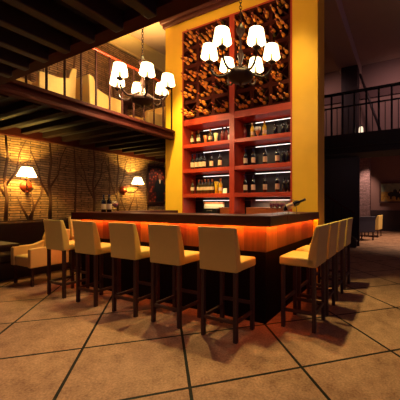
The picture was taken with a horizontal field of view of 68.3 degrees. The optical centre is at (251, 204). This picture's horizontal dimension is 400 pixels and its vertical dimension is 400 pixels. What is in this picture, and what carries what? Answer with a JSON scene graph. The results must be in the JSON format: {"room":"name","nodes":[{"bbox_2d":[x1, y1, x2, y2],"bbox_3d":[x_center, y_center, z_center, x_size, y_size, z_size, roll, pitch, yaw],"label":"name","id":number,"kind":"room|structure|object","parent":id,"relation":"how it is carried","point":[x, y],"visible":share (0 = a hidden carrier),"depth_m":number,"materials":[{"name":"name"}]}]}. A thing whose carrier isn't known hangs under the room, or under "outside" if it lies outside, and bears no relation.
{"room":"bar","nodes":[
{"label":"bar","id":0,"kind":"room"},
{"bbox_2d":[0,96,148,139],"bbox_3d":[-2.241,-1.510,7.585,2.150,0.100,8.080,0,0,28],"label":"ceiling","id":1,"kind":"structure","parent":0,"point":[10,100],"depth_m":4.84,"materials":[{"name":"brown wood"}]},
{"bbox_2d":[0,100,40,117],"bbox_3d":[-3.849,-1.410,4.435,2.050,0.100,0.100,0,0,28],"label":"ceiling beam","id":2,"kind":"structure","parent":1,"relation":"attached to","point":[21,106],"depth_m":4.15,"materials":[{"name":"brown wood"}]},
{"bbox_2d":[0,108,68,129],"bbox_3d":[-3.675,-1.410,4.765,2.050,0.100,0.100,0,0,28],"label":"ceiling beam","id":3,"kind":"structure","parent":1,"relation":"attached to","point":[50,113],"depth_m":4.67,"materials":[{"name":"brown wood"}]},
{"bbox_2d":[31,68,76,97],"bbox_3d":[-3.594,-1.998,5.078,0.703,0.876,0.611,0,0,28],"label":"armchair","id":4,"kind":"object","parent":1,"relation":"on","point":[55,82],"visible":0.38,"depth_m":4.93,"materials":[{"name":"beige fabric"}]},
{"bbox_2d":[21,115,92,134],"bbox_3d":[-3.501,-1.410,5.094,2.050,0.100,0.100,0,0,28],"label":"ceiling beam","id":5,"kind":"structure","parent":1,"relation":"attached to","point":[76,119],"depth_m":5.02,"materials":[{"name":"brown wood"}]},
{"bbox_2d":[43,121,112,137],"bbox_3d":[-3.326,-1.410,5.424,2.050,0.100,0.100,0,0,28],"label":"ceiling beam","id":6,"kind":"structure","parent":1,"relation":"attached to","point":[98,124],"depth_m":5.35,"materials":[{"name":"brown wood"}]},
{"bbox_2d":[0,80,174,139],"bbox_3d":[-2.401,-1.475,4.820,0.150,0.190,3.040,0,0,28],"label":"fascia","id":7,"kind":"object","parent":1,"relation":"attached to","point":[17,89],"visible":1,"depth_m":4.33,"materials":[{"name":"brown wood"}]},
{"bbox_2d":[25,48,172,129],"bbox_3d":[-2.410,-2.041,4.836,0.044,0.961,3.020,0,0,28],"label":"gallery railing","id":8,"kind":"object","parent":7,"relation":"on","point":[95,49],"visible":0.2,"depth_m":4.85,"materials":[{"name":"brown wood"}]},
{"bbox_2d":[62,126,130,141],"bbox_3d":[-3.152,-1.410,5.754,2.050,0.100,0.100,0,0,28],"label":"ceiling beam","id":9,"kind":"structure","parent":1,"relation":"attached to","point":[117,129],"depth_m":5.68,"materials":[{"name":"brown wood"}]},
{"bbox_2d":[75,74,120,112],"bbox_3d":[-3.183,-1.998,5.856,0.703,0.876,0.718,0,0,28],"label":"armchair","id":10,"kind":"object","parent":1,"relation":"on","point":[88,82],"visible":0.38,"depth_m":5.53,"materials":[{"name":"beige fabric"}]},
{"bbox_2d":[79,131,146,144],"bbox_3d":[-2.978,-1.410,6.084,2.050,0.100,0.100,0,0,28],"label":"ceiling beam","id":11,"kind":"structure","parent":1,"relation":"attached to","point":[130,134],"depth_m":6.03,"materials":[{"name":"brown wood"}]},
{"bbox_2d":[95,135,160,147],"bbox_3d":[-2.804,-1.410,6.414,2.050,0.100,0.100,0,0,28],"label":"ceiling beam","id":12,"kind":"structure","parent":1,"relation":"attached to","point":[145,137],"depth_m":6.33,"materials":[{"name":"brown wood"}]},
{"bbox_2d":[118,98,139,114],"bbox_3d":[-2.873,-1.930,6.551,0.620,0.740,0.620,0,0,28],"label":"round table","id":13,"kind":"object","parent":1,"relation":"on","point":[127,105],"visible":0.23,"depth_m":6.51,"materials":[{"name":"brown wood"}]},
{"bbox_2d":[109,138,165,150],"bbox_3d":[-2.704,-1.410,6.783,1.880,0.100,0.100,0,0,28],"label":"ceiling beam","id":14,"kind":"structure","parent":1,"relation":"attached to","point":[158,141],"depth_m":6.70,"materials":[{"name":"brown wood"}]},
{"bbox_2d":[122,143,165,152],"bbox_3d":[-2.530,-1.410,7.113,1.880,0.100,0.100,0,0,28],"label":"ceiling beam","id":15,"kind":"structure","parent":1,"relation":"attached to","point":[159,146],"depth_m":7.12,"materials":[{"name":"brown wood"}]},
{"bbox_2d":[129,107,165,127],"bbox_3d":[-2.538,-1.998,7.076,0.703,0.876,0.611,0,0,28],"label":"armchair","id":16,"kind":"object","parent":1,"relation":"on","point":[158,112],"visible":0.4,"depth_m":6.93,"materials":[{"name":"beige fabric"}]},
{"bbox_2d":[134,148,165,154],"bbox_3d":[-2.356,-1.410,7.443,1.880,0.100,0.100,0,0,28],"label":"ceiling beam","id":17,"kind":"structure","parent":1,"relation":"attached to","point":[161,149],"depth_m":7.55,"materials":[{"name":"brown wood"}]},
{"bbox_2d":[145,152,165,156],"bbox_3d":[-2.182,-1.410,7.772,1.880,0.100,0.100,0,0,28],"label":"ceiling beam","id":18,"kind":"structure","parent":1,"relation":"attached to","point":[159,153],"depth_m":7.99,"materials":[{"name":"brown wood"}]},
{"bbox_2d":[0,43,165,220],"bbox_3d":[-3.213,-1.550,8.257,0.204,5.700,20.000,0,0,28],"label":"wall","id":19,"kind":"structure","parent":0,"point":[69,179],"depth_m":6.57,"materials":[{"name":"brick"}]},
{"bbox_2d":[16,167,36,192],"bbox_3d":[-4.312,-0.470,5.530,0.408,0.480,0.367,0,0,28],"label":"wall sconce","id":20,"kind":"object","parent":19,"relation":"attached to","point":[26,186],"visible":1,"depth_m":5.48,"materials":[{"name":"white fabric"}]},
{"bbox_2d":[0,127,165,162],"bbox_3d":[-3.147,-1.380,8.064,0.100,0.160,8.080,0,0,28],"label":"trim","id":21,"kind":"structure","parent":19,"relation":"attached to","point":[15,132],"depth_m":6.31,"materials":[{"name":"brown wood"}]},
{"bbox_2d":[120,177,143,194],"bbox_3d":[-3.192,-0.490,7.727,0.578,0.480,0.314,0,0,-4],"label":"wall sconce","id":22,"kind":"object","parent":19,"relation":"attached to","point":[137,180],"visible":1,"depth_m":7.64,"materials":[{"name":"white fabric"}]},
{"bbox_2d":[107,34,165,72],"bbox_3d":[-4.354,-4.235,5.524,0.340,0.330,13.700,0,0,28],"label":"ceiling","id":23,"kind":"structure","parent":19,"relation":"attached to","point":[128,43],"depth_m":7.92,"materials":[{"name":"beige paint"}]},
{"bbox_2d":[146,165,165,203],"bbox_3d":[-2.800,-0.580,8.774,0.050,1.120,1.000,0,0,28],"label":"framed picture","id":24,"kind":"object","parent":19,"relation":"attached to","point":[155,176],"visible":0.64,"depth_m":8.63,"materials":[{"name":"red fabric"}]},
{"bbox_2d":[0,0,211,85],"bbox_3d":[-1.484,-1.540,-0.562,11.100,0.280,5.620,0,0,28],"label":"ceiling","id":25,"kind":"structure","parent":0,"point":[133,21],"depth_m":2.31,"materials":[{"name":"brown wood"}]},
{"bbox_2d":[0,62,11,77],"bbox_3d":[-3.833,-1.410,0.612,0.090,0.140,5.500,0,0,28],"label":"ceiling beam","id":26,"kind":"structure","parent":25,"relation":"attached to","point":[5,70],"depth_m":2.98,"materials":[{"name":"brown wood"}]},
{"bbox_2d":[0,46,28,70],"bbox_3d":[-3.528,-1.410,0.450,0.090,0.140,5.500,0,0,28],"label":"ceiling beam","id":27,"kind":"structure","parent":25,"relation":"attached to","point":[8,57],"depth_m":2.76,"materials":[{"name":"brown wood"}]},
{"bbox_2d":[0,26,48,62],"bbox_3d":[-3.223,-1.410,0.289,0.090,0.140,5.500,0,0,28],"label":"ceiling beam","id":28,"kind":"structure","parent":25,"relation":"attached to","point":[10,40],"depth_m":2.52,"materials":[{"name":"brown wood"}]},
{"bbox_2d":[0,1,69,53],"bbox_3d":[-2.918,-1.410,0.128,0.090,0.140,5.500,0,0,28],"label":"ceiling beam","id":29,"kind":"structure","parent":25,"relation":"attached to","point":[12,19],"depth_m":2.29,"materials":[{"name":"brown wood"}]},
{"bbox_2d":[2,0,94,43],"bbox_3d":[-2.613,-1.410,-0.033,0.090,0.140,5.500,0,0,28],"label":"ceiling beam","id":30,"kind":"structure","parent":25,"relation":"attached to","point":[50,12],"depth_m":2.13,"materials":[{"name":"brown wood"}]},
{"bbox_2d":[62,0,122,32],"bbox_3d":[-2.308,-1.410,-0.194,0.090,0.140,5.500,0,0,28],"label":"ceiling beam","id":31,"kind":"structure","parent":25,"relation":"attached to","point":[103,12],"depth_m":2.07,"materials":[{"name":"brown wood"}]},
{"bbox_2d":[122,0,156,18],"bbox_3d":[-1.999,-1.410,-0.358,0.090,0.140,5.500,0,0,28],"label":"ceiling beam","id":32,"kind":"structure","parent":25,"relation":"attached to","point":[147,8],"depth_m":1.99,"materials":[{"name":"brown wood"}]},
{"bbox_2d":[0,231,399,399],"bbox_3d":[1.781,1.350,5.619,11.500,0.100,20.000,0,0,28],"label":"floor","id":33,"kind":"structure","parent":0,"point":[53,347],"depth_m":2.62,"materials":[{"name":"tile"}]},
{"bbox_2d":[0,241,18,247],"bbox_3d":[-3.936,0.930,4.002,0.840,0.740,0.840,0,0,28],"label":"dining table","id":34,"kind":"object","parent":33,"relation":"on","point":[3,244],"visible":1,"depth_m":4.12,"materials":[{"name":"brown wood"}]},
{"bbox_2d":[0,218,80,280],"bbox_3d":[-4.293,0.800,5.322,0.605,1.000,8.400,0,0,28],"label":"banquette","id":35,"kind":"object","parent":33,"relation":"on","point":[23,232],"visible":0.09,"depth_m":5.39,"materials":[{"name":"brown leather"}]},
{"bbox_2d":[11,229,69,286],"bbox_3d":[-3.587,0.862,4.910,0.629,0.876,0.611,0,0,28],"label":"armchair","id":36,"kind":"object","parent":33,"relation":"on","point":[32,256],"visible":0.7,"depth_m":4.75,"materials":[{"name":"beige fabric"}]},
{"bbox_2d":[43,219,88,298],"bbox_3d":[-2.706,0.757,4.234,0.430,1.087,0.441,0,0,28],"label":"bar stool","id":37,"kind":"object","parent":33,"relation":"on","point":[56,235],"visible":0.9,"depth_m":4.08,"materials":[{"name":"beige leather"}]},
{"bbox_2d":[68,217,80,274],"bbox_3d":[-2.958,0.757,5.182,0.441,1.087,0.430,0,0,28],"label":"bar stool","id":38,"kind":"object","parent":33,"relation":"on","point":[70,220],"visible":0.12,"depth_m":5.07,"materials":[{"name":"beige leather"}]},
{"bbox_2d":[72,221,120,306],"bbox_3d":[-2.087,0.757,3.907,0.430,1.087,0.441,0,0,28],"label":"bar stool","id":39,"kind":"object","parent":33,"relation":"on","point":[86,235],"visible":0.86,"depth_m":3.76,"materials":[{"name":"beige leather"}]},
{"bbox_2d":[108,222,159,317],"bbox_3d":[-1.441,0.757,3.566,0.430,1.087,0.441,0,0,28],"label":"bar stool","id":40,"kind":"object","parent":33,"relation":"on","point":[124,238],"visible":0.93,"depth_m":3.40,"materials":[{"name":"beige leather"}]},
{"bbox_2d":[148,224,200,328],"bbox_3d":[-0.858,0.757,3.257,0.430,1.087,0.441,0,0,28],"label":"bar stool","id":41,"kind":"object","parent":33,"relation":"on","point":[166,246],"visible":0.95,"depth_m":3.11,"materials":[{"name":"beige leather"}]},
{"bbox_2d":[71,210,318,323],"bbox_3d":[-0.907,0.710,4.673,3.510,1.180,1.935,0,0,28],"label":"bar counter","id":42,"kind":"object","parent":33,"relation":"on","point":[265,237],"depth_m":3.59,"materials":[{"name":"brown wood"}]},
{"bbox_2d":[101,195,105,211],"bbox_3d":[-2.354,-0.019,4.580,0.074,0.279,0.074,0,0,28],"label":"wine bottle","id":43,"kind":"object","parent":42,"relation":"on","point":[103,201],"visible":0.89,"depth_m":4.55,"materials":[{"name":"black glass"}]},
{"bbox_2d":[107,195,111,211],"bbox_3d":[-2.259,-0.019,4.564,0.074,0.279,0.074,0,0,28],"label":"wine bottle","id":44,"kind":"object","parent":42,"relation":"on","point":[109,202],"visible":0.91,"depth_m":4.54,"materials":[{"name":"black glass"}]},
{"bbox_2d":[71,210,318,226],"bbox_3d":[-0.907,0.177,4.673,3.510,0.114,1.935,0,0,28],"label":"countertop","id":45,"kind":"structure","parent":42,"relation":"on","point":[157,216],"depth_m":3.63,"materials":[{"name":"brown wood"}]},
{"bbox_2d":[283,199,297,213],"bbox_3d":[0.486,0.026,3.589,0.196,0.185,0.108,0,0,28],"label":"holder","id":46,"kind":"object","parent":42,"relation":"on","point":[291,199],"visible":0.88,"depth_m":3.60,"materials":[{"name":"metal"}]},
{"bbox_2d":[283,198,305,210],"bbox_3d":[0.526,0.002,3.599,0.291,0.164,0.070,0,0,16],"label":"wine bottle","id":47,"kind":"object","parent":46,"relation":"in","point":[291,205],"visible":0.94,"depth_m":3.58,"materials":[{"name":"black glass"}]},
{"bbox_2d":[198,226,255,343],"bbox_3d":[-0.248,0.757,2.935,0.430,1.087,0.441,0,0,28],"label":"bar stool","id":48,"kind":"object","parent":33,"relation":"on","point":[219,250],"visible":1,"depth_m":2.79,"materials":[{"name":"beige leather"}]},
{"bbox_2d":[182,0,291,213],"bbox_3d":[-0.296,-1.165,5.675,2.435,4.930,0.422,0,0,28],"label":"wine cabinet","id":49,"kind":"object","parent":33,"relation":"on","point":[232,173],"visible":0.58,"depth_m":5.58,"materials":[{"name":"brown wood"}]},
{"bbox_2d":[197,180,199,193],"bbox_3d":[-1.111,-0.370,6.027,0.079,0.297,0.079,0,0,28],"label":"liquor bottle","id":50,"kind":"object","parent":49,"relation":"on","point":[198,184],"visible":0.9,"depth_m":6.00,"materials":[{"name":"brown glass"}]},
{"bbox_2d":[198,154,201,168],"bbox_3d":[-1.077,-0.896,6.009,0.079,0.330,0.079,0,0,28],"label":"wine bottle","id":51,"kind":"object","parent":49,"relation":"on","point":[200,158],"visible":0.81,"depth_m":5.98,"materials":[{"name":"black glass"}]},
{"bbox_2d":[200,180,202,193],"bbox_3d":[-1.038,-0.370,5.989,0.079,0.297,0.079,0,0,28],"label":"liquor bottle","id":52,"kind":"object","parent":49,"relation":"on","point":[201,184],"visible":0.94,"depth_m":5.96,"materials":[{"name":"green glass"}]},
{"bbox_2d":[202,153,205,167],"bbox_3d":[-0.992,-0.896,5.964,0.079,0.330,0.079,0,0,28],"label":"wine bottle","id":53,"kind":"object","parent":49,"relation":"on","point":[203,158],"visible":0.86,"depth_m":5.94,"materials":[{"name":"black glass"}]},
{"bbox_2d":[203,179,206,193],"bbox_3d":[-0.970,-0.370,5.952,0.079,0.297,0.079,0,0,28],"label":"liquor bottle","id":54,"kind":"object","parent":49,"relation":"on","point":[204,184],"visible":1,"depth_m":5.92,"materials":[{"name":"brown glass"}]},
{"bbox_2d":[183,193,228,197],"bbox_3d":[-0.841,-0.182,5.960,1.145,0.075,0.406,0,0,28],"label":"shelf","id":55,"kind":"object","parent":49,"relation":"attached to","point":[185,195],"depth_m":5.85,"materials":[{"name":"red wood"}]},
{"bbox_2d":[183,140,228,151],"bbox_3d":[-0.841,-1.208,5.960,1.145,0.075,0.406,0,0,28],"label":"shelf","id":56,"kind":"object","parent":49,"relation":"attached to","point":[218,146],"depth_m":5.91,"materials":[{"name":"brown wood"}]},
{"bbox_2d":[183,167,228,174],"bbox_3d":[-0.841,-0.693,5.960,1.145,0.075,0.406,0,0,28],"label":"shelf","id":57,"kind":"object","parent":49,"relation":"attached to","point":[217,170],"depth_m":5.89,"materials":[{"name":"brown wood"}]},
{"bbox_2d":[208,129,211,141],"bbox_3d":[-0.851,-1.395,5.890,0.079,0.297,0.079,0,0,28],"label":"liquor bottle","id":58,"kind":"object","parent":49,"relation":"on","point":[210,133],"visible":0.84,"depth_m":5.86,"materials":[{"name":"green glass"}]},
{"bbox_2d":[209,152,212,167],"bbox_3d":[-0.829,-0.896,5.878,0.079,0.330,0.079,0,0,28],"label":"wine bottle","id":59,"kind":"object","parent":49,"relation":"on","point":[211,157],"visible":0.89,"depth_m":5.85,"materials":[{"name":"black glass"}]},
{"bbox_2d":[203,208,219,213],"bbox_3d":[-0.824,0.129,5.774,0.340,0.100,0.130,0,0,28],"label":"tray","id":60,"kind":"object","parent":49,"relation":"in","point":[205,210],"visible":0.89,"depth_m":5.73,"materials":[{"name":"black metal"}]},
{"bbox_2d":[210,179,213,193],"bbox_3d":[-0.809,-0.370,5.868,0.079,0.297,0.079,0,0,28],"label":"liquor bottle","id":61,"kind":"object","parent":49,"relation":"on","point":[212,183],"visible":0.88,"depth_m":5.84,"materials":[{"name":"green glass"}]},
{"bbox_2d":[203,202,224,208],"bbox_3d":[-0.806,0.066,6.112,0.500,0.225,0.085,0,0,28],"label":"storage box","id":62,"kind":"object","parent":49,"relation":"on","point":[216,205],"visible":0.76,"depth_m":6.07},
{"bbox_2d":[218,152,221,166],"bbox_3d":[-0.641,-0.896,5.779,0.079,0.330,0.079,0,0,28],"label":"wine bottle","id":63,"kind":"object","parent":49,"relation":"on","point":[219,157],"visible":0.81,"depth_m":5.75,"materials":[{"name":"black glass"}]},
{"bbox_2d":[219,179,222,192],"bbox_3d":[-0.628,-0.370,5.772,0.079,0.297,0.079,0,0,28],"label":"liquor bottle","id":64,"kind":"object","parent":49,"relation":"on","point":[220,183],"visible":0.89,"depth_m":5.74,"materials":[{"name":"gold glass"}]},
{"bbox_2d":[219,207,228,213],"bbox_3d":[-0.497,0.116,5.759,0.328,0.125,0.130,0,0,28],"label":"wooden chest","id":65,"kind":"object","parent":49,"relation":"on","point":[223,210],"visible":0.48,"depth_m":5.72,"materials":[{"name":"brown wood"}]},
{"bbox_2d":[243,176,246,192],"bbox_3d":[-0.126,-0.387,5.507,0.079,0.330,0.079,0,0,28],"label":"wine bottle","id":66,"kind":"object","parent":49,"relation":"on","point":[245,180],"visible":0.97,"depth_m":5.47,"materials":[{"name":"black glass"}]},
{"bbox_2d":[243,149,246,164],"bbox_3d":[-0.126,-0.896,5.507,0.079,0.330,0.079,0,0,28],"label":"wine bottle","id":67,"kind":"object","parent":49,"relation":"on","point":[245,154],"visible":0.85,"depth_m":5.47,"materials":[{"name":"black glass"}]},
{"bbox_2d":[243,124,246,137],"bbox_3d":[-0.134,-1.389,5.511,0.076,0.286,0.076,0,0,28],"label":"liquor bottle","id":68,"kind":"object","parent":49,"relation":"on","point":[244,129],"visible":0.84,"depth_m":5.49,"materials":[{"name":"red glass"}]},
{"bbox_2d":[250,123,253,136],"bbox_3d":[0.006,-1.395,5.437,0.079,0.297,0.079,0,0,28],"label":"liquor bottle","id":69,"kind":"object","parent":49,"relation":"on","point":[252,127],"visible":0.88,"depth_m":5.41,"materials":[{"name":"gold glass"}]},
{"bbox_2d":[251,175,254,192],"bbox_3d":[0.023,-0.387,5.428,0.079,0.330,0.079,0,0,28],"label":"wine bottle","id":70,"kind":"object","parent":49,"relation":"on","point":[253,180],"visible":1,"depth_m":5.40,"materials":[{"name":"black glass"}]},
{"bbox_2d":[251,148,254,164],"bbox_3d":[0.023,-0.896,5.428,0.079,0.330,0.079,0,0,28],"label":"wine bottle","id":71,"kind":"object","parent":49,"relation":"on","point":[253,153],"visible":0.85,"depth_m":5.40,"materials":[{"name":"black glass"}]},
{"bbox_2d":[255,126,260,135],"bbox_3d":[0.106,-1.347,5.384,0.116,0.200,0.116,0,0,28],"label":"goblet","id":72,"kind":"object","parent":49,"relation":"on","point":[257,128],"visible":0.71,"depth_m":5.35,"materials":[{"name":"glass"}]},
{"bbox_2d":[235,192,289,196],"bbox_3d":[0.258,-0.182,5.380,1.120,0.075,0.406,0,0,28],"label":"shelf","id":73,"kind":"object","parent":49,"relation":"attached to","point":[237,194],"depth_m":5.18,"materials":[{"name":"red wood"}]},
{"bbox_2d":[235,132,289,146],"bbox_3d":[0.258,-1.208,5.380,1.120,0.075,0.406,0,0,28],"label":"shelf","id":74,"kind":"object","parent":49,"relation":"attached to","point":[280,138],"depth_m":5.35,"materials":[{"name":"brown wood"}]},
{"bbox_2d":[235,162,289,171],"bbox_3d":[0.258,-0.693,5.380,1.120,0.075,0.406,0,0,28],"label":"shelf","id":75,"kind":"object","parent":49,"relation":"attached to","point":[285,166],"depth_m":5.31,"materials":[{"name":"brown wood"}]},
{"bbox_2d":[262,121,266,134],"bbox_3d":[0.230,-1.395,5.318,0.079,0.297,0.079,0,0,28],"label":"liquor bottle","id":76,"kind":"object","parent":49,"relation":"on","point":[264,128],"visible":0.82,"depth_m":5.29,"materials":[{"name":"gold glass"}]},
{"bbox_2d":[263,147,266,163],"bbox_3d":[0.239,-0.896,5.314,0.079,0.330,0.079,0,0,28],"label":"wine bottle","id":77,"kind":"object","parent":49,"relation":"on","point":[264,152],"visible":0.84,"depth_m":5.28,"materials":[{"name":"black glass"}]},
{"bbox_2d":[263,175,266,191],"bbox_3d":[0.239,-0.387,5.314,0.079,0.330,0.079,0,0,28],"label":"wine bottle","id":78,"kind":"object","parent":49,"relation":"on","point":[264,180],"visible":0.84,"depth_m":5.28,"materials":[{"name":"black glass"}]},
{"bbox_2d":[246,207,289,213],"bbox_3d":[0.325,0.116,5.325,0.928,0.125,0.130,0,0,28],"label":"wooden chest","id":79,"kind":"object","parent":49,"relation":"on","point":[249,210],"visible":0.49,"depth_m":5.33,"materials":[{"name":"brown wood"}]},
{"bbox_2d":[273,121,277,133],"bbox_3d":[0.425,-1.379,5.216,0.076,0.264,0.076,0,0,28],"label":"liquor bottle","id":80,"kind":"object","parent":49,"relation":"on","point":[275,127],"visible":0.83,"depth_m":5.18,"materials":[{"name":"black glass"}]},
{"bbox_2d":[275,174,278,191],"bbox_3d":[0.456,-0.387,5.199,0.079,0.330,0.079,0,0,28],"label":"wine bottle","id":81,"kind":"object","parent":49,"relation":"on","point":[277,179],"visible":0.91,"depth_m":5.17,"materials":[{"name":"black glass"}]},
{"bbox_2d":[275,146,278,162],"bbox_3d":[0.456,-0.896,5.199,0.079,0.330,0.079,0,0,28],"label":"wine bottle","id":82,"kind":"object","parent":49,"relation":"on","point":[277,151],"visible":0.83,"depth_m":5.17,"materials":[{"name":"black glass"}]},
{"bbox_2d":[281,120,284,132],"bbox_3d":[0.553,-1.379,5.148,0.076,0.264,0.076,0,0,28],"label":"liquor bottle","id":83,"kind":"object","parent":49,"relation":"on","point":[282,124],"visible":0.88,"depth_m":5.12,"materials":[{"name":"black glass"}]},
{"bbox_2d":[281,149,285,162],"bbox_3d":[0.562,-0.864,5.143,0.076,0.264,0.076,0,0,28],"label":"liquor bottle","id":84,"kind":"object","parent":49,"relation":"on","point":[283,155],"visible":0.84,"depth_m":5.11,"materials":[{"name":"black glass"}]},
{"bbox_2d":[282,177,286,191],"bbox_3d":[0.578,-0.353,5.135,0.076,0.264,0.076,0,0,28],"label":"liquor bottle","id":85,"kind":"object","parent":49,"relation":"on","point":[284,184],"visible":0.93,"depth_m":5.10,"materials":[{"name":"black glass"}]},
{"bbox_2d":[286,148,289,161],"bbox_3d":[0.640,-0.864,5.102,0.076,0.264,0.076,0,0,28],"label":"liquor bottle","id":86,"kind":"object","parent":49,"relation":"on","point":[288,152],"visible":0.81,"depth_m":5.07,"materials":[{"name":"black glass"}]},
{"bbox_2d":[286,119,289,131],"bbox_3d":[0.637,-1.379,5.104,0.076,0.264,0.076,0,0,28],"label":"liquor bottle","id":87,"kind":"object","parent":49,"relation":"on","point":[287,124],"visible":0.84,"depth_m":5.07,"materials":[{"name":"black glass"}]},
{"bbox_2d":[287,177,289,191],"bbox_3d":[0.650,-0.353,5.097,0.076,0.264,0.076,0,0,28],"label":"liquor bottle","id":88,"kind":"object","parent":49,"relation":"on","point":[288,181],"visible":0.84,"depth_m":5.07,"materials":[{"name":"black glass"}]},
{"bbox_2d":[279,224,329,333],"bbox_3d":[0.582,0.757,3.165,0.441,1.087,0.430,0,0,28],"label":"bar stool","id":89,"kind":"object","parent":33,"relation":"on","point":[316,256],"visible":1,"depth_m":3.05,"materials":[{"name":"beige leather"}]},
{"bbox_2d":[296,221,338,315],"bbox_3d":[0.829,0.757,3.634,0.441,1.087,0.430,0,0,28],"label":"bar stool","id":90,"kind":"object","parent":33,"relation":"on","point":[333,227],"visible":0.7,"depth_m":3.53,"materials":[{"name":"beige leather"}]},
{"bbox_2d":[309,219,346,301],"bbox_3d":[1.091,0.757,4.129,0.441,1.087,0.430,0,0,28],"label":"bar stool","id":91,"kind":"object","parent":33,"relation":"on","point":[342,223],"visible":0.67,"depth_m":4.03,"materials":[{"name":"beige leather"}]},
{"bbox_2d":[329,218,352,289],"bbox_3d":[1.362,0.757,4.641,0.441,1.087,0.430,0,0,28],"label":"bar stool","id":92,"kind":"object","parent":33,"relation":"on","point":[348,230],"visible":0.41,"depth_m":4.46,"materials":[{"name":"beige leather"}]},
{"bbox_2d":[324,193,357,247],"bbox_3d":[2.167,0.010,9.404,2.394,2.581,0.345,0,0,28],"label":"staircase","id":93,"kind":"structure","parent":33,"relation":"on","point":[354,241],"depth_m":8.90,"materials":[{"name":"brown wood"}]},
{"bbox_2d":[360,158,370,216],"bbox_3d":[5.639,-0.700,14.472,0.550,4.000,0.260,0,0,28],"label":"pillar","id":94,"kind":"structure","parent":33,"relation":"on","point":[365,163],"depth_m":14.35,"materials":[{"name":"brick"}]},
{"bbox_2d":[360,216,375,239],"bbox_3d":[4.020,0.862,10.665,0.740,0.876,0.718,0,0,-20],"label":"armchair","id":95,"kind":"object","parent":33,"relation":"on","point":[367,223],"visible":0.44,"depth_m":10.36,"materials":[{"name":"fabric"}]},
{"bbox_2d":[364,215,382,237],"bbox_3d":[4.935,0.862,11.758,0.611,0.876,0.629,0,0,36],"label":"armchair","id":96,"kind":"object","parent":33,"relation":"on","point":[378,223],"visible":0.65,"depth_m":11.40,"materials":[{"name":"beige fabric"}]},
{"bbox_2d":[166,0,323,282],"bbox_3d":[-0.302,-1.550,5.701,3.350,5.700,0.440,0,0,28],"label":"wall","id":97,"kind":"structure","parent":0,"point":[307,15],"depth_m":4.88,"materials":[{"name":"yellow paint"}]},
{"bbox_2d":[159,0,238,30],"bbox_3d":[-0.513,-4.105,5.632,3.680,0.570,0.760,0,0,28],"label":"crown molding","id":98,"kind":"structure","parent":97,"relation":"attached to","point":[210,6],"depth_m":5.83,"materials":[{"name":"brown wood"}]},
{"bbox_2d":[130,0,399,73],"bbox_3d":[3.042,-4.475,8.006,11.500,0.150,14.600,0,0,28],"label":"ceiling","id":99,"kind":"structure","parent":0,"point":[374,25],"depth_m":7.38,"materials":[{"name":"beige paint"}]},
{"bbox_2d":[110,28,174,107],"bbox_3d":[-1.727,-2.965,4.554,0.913,2.869,1.020,0,0,-30],"label":"chandelier","id":100,"kind":"object","parent":99,"relation":"hanging from","point":[140,97],"visible":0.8,"depth_m":4.47,"materials":[{"name":"white fabric"}]},
{"bbox_2d":[144,71,150,79],"bbox_3d":[-1.527,-1.883,4.208,0.099,0.135,0.099,0,0,28],"label":"bulb","id":101,"kind":"object","parent":100,"relation":"on","point":[147,77],"depth_m":4.20,"materials":[{"name":"glass"}]},
{"bbox_2d":[201,0,279,85],"bbox_3d":[-0.147,-2.965,3.720,0.913,2.869,1.020,0,0,-30],"label":"chandelier","id":102,"kind":"object","parent":99,"relation":"hanging from","point":[240,75],"visible":1,"depth_m":3.64,"materials":[{"name":"brown metal"}]},
{"bbox_2d":[324,0,361,74],"bbox_3d":[2.106,-4.225,7.144,0.550,0.350,4.800,0,0,28],"label":"ceiling beam","id":103,"kind":"structure","parent":99,"relation":"attached to","point":[338,38],"depth_m":7.00,"materials":[{"name":"beige paint"}]},
{"bbox_2d":[324,157,359,245],"bbox_3d":[2.075,-0.100,9.761,2.950,2.800,0.100,0,0,28],"label":"wall partition","id":104,"kind":"structure","parent":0,"point":[341,175],"depth_m":9.25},
{"bbox_2d":[324,58,399,135],"bbox_3d":[3.650,-2.990,9.155,11.100,2.820,0.200,0,0,28],"label":"wall","id":105,"kind":"structure","parent":0,"point":[388,71],"depth_m":8.99,"materials":[{"name":"paint"}]},
{"bbox_2d":[324,85,399,105],"bbox_3d":[5.222,-3.440,8.172,7.400,0.240,0.070,0,0,28],"label":"trim","id":106,"kind":"structure","parent":105,"relation":"attached to","point":[396,89],"depth_m":8.92,"materials":[{"name":"brown wood"}]},
{"bbox_2d":[324,128,399,158],"bbox_3d":[4.019,-1.380,7.286,8.700,0.440,3.160,0,0,28],"label":"floor","id":107,"kind":"structure","parent":0,"point":[380,143],"depth_m":6.46,"materials":[{"name":"black"}]},
{"bbox_2d":[341,65,358,134],"bbox_3d":[2.940,-2.815,8.626,0.460,2.470,0.400,0,0,28],"label":"pillar","id":108,"kind":"structure","parent":107,"relation":"on","point":[350,74],"depth_m":8.44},
{"bbox_2d":[324,82,399,135],"bbox_3d":[3.288,-2.083,6.010,8.600,1.005,0.050,0,0,28],"label":"gallery railing","id":109,"kind":"object","parent":107,"relation":"on","point":[391,85],"visible":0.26,"depth_m":6.43,"materials":[{"name":"black metal"}]},
{"bbox_2d":[359,73,380,129],"bbox_3d":[3.540,-3.065,8.648,0.647,1.851,0.070,0,0,28],"label":"handrail","id":110,"kind":"object","parent":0,"point":[360,75],"depth_m":8.64,"materials":[{"name":"black metal"}]},
{"bbox_2d":[371,156,399,231],"bbox_3d":[6.397,-0.700,14.354,11.100,4.000,0.240,0,0,28],"label":"wall","id":111,"kind":"structure","parent":0,"point":[383,169],"depth_m":14.16,"materials":[{"name":"paint"}]},
{"bbox_2d":[379,182,399,202],"bbox_3d":[7.010,-0.590,13.866,1.640,1.020,0.050,0,0,28],"label":"framed painting","id":112,"kind":"object","parent":111,"relation":"attached to","point":[389,192],"visible":1,"depth_m":14.04,"materials":[{"name":"paint"}]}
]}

